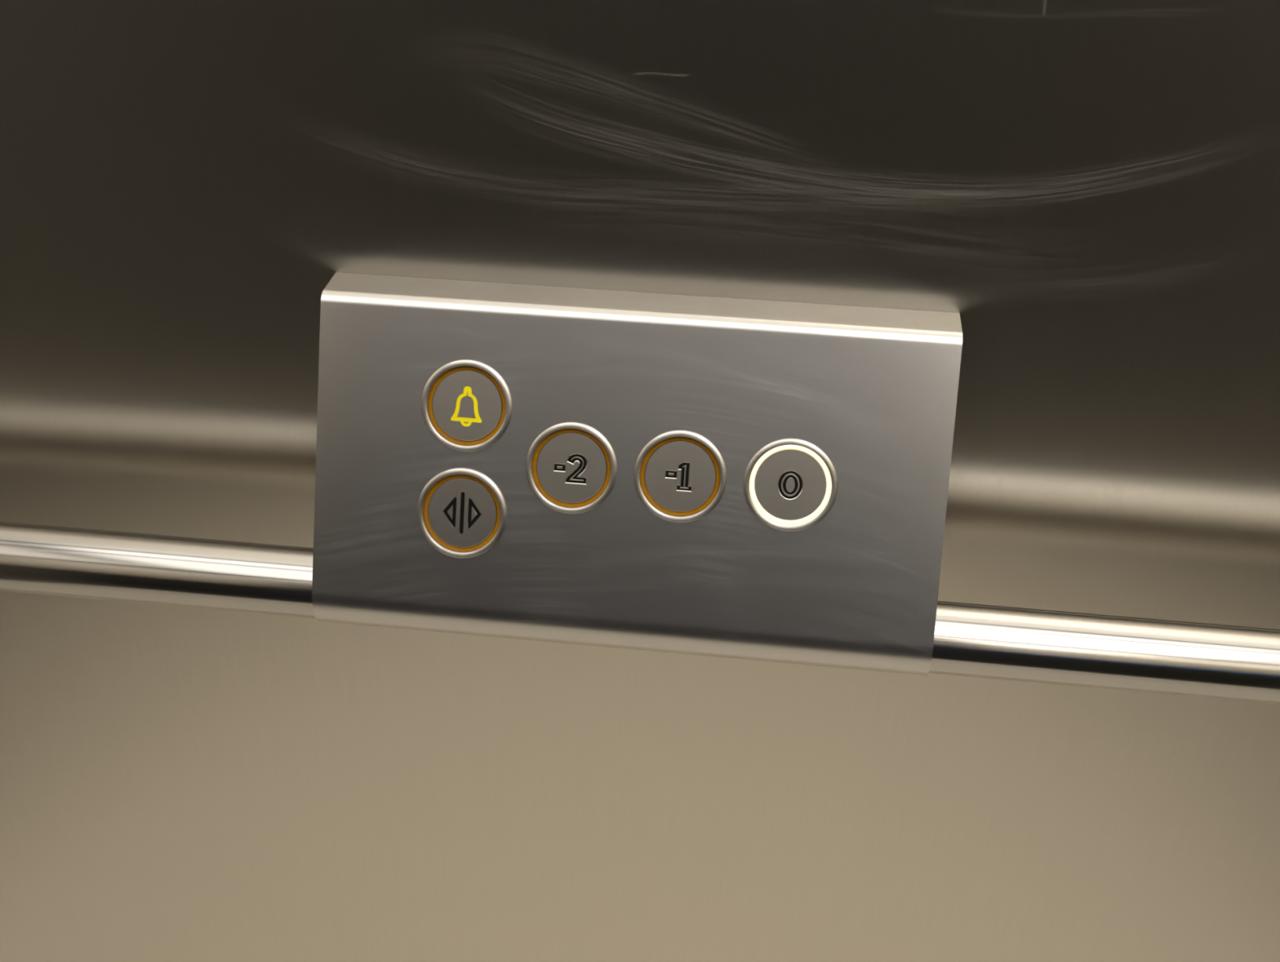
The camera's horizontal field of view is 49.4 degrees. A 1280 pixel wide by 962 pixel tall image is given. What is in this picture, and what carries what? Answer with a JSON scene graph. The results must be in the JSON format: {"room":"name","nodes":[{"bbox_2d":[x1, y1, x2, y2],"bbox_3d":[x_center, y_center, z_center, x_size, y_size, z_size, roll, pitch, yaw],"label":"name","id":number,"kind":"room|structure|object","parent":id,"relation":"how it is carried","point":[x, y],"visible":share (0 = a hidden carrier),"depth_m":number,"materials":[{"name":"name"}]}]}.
{"room":"elevator interior","nodes":[
{"label":"elevator interior","id":0,"kind":"room"},
{"bbox_2d":[0,0,1279,961],"bbox_3d":[-0.056,-0.159,0.601,1.880,2.250,0.030,4,32,5],"label":"wall","id":1,"kind":"structure","parent":0,"point":[1092,187],"depth_m":0.66,"materials":[{"name":"metal"}]},
{"bbox_2d":[311,271,962,675],"bbox_3d":[-0.005,-0.001,0.627,0.280,0.149,0.078,4,32,5],"label":"control panel","id":2,"kind":"object","parent":1,"relation":"attached to","point":[613,529],"visible":1,"depth_m":0.61,"materials":[{"name":"metal"}]},
{"bbox_2d":[0,521,1279,704],"bbox_3d":[0.058,0.053,0.652,1.483,0.033,0.076,4,32,5],"label":"handrail","id":3,"kind":"object","parent":1,"relation":"attached to","point":[1039,646],"visible":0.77,"depth_m":0.61,"materials":[{"name":"silver metal"}]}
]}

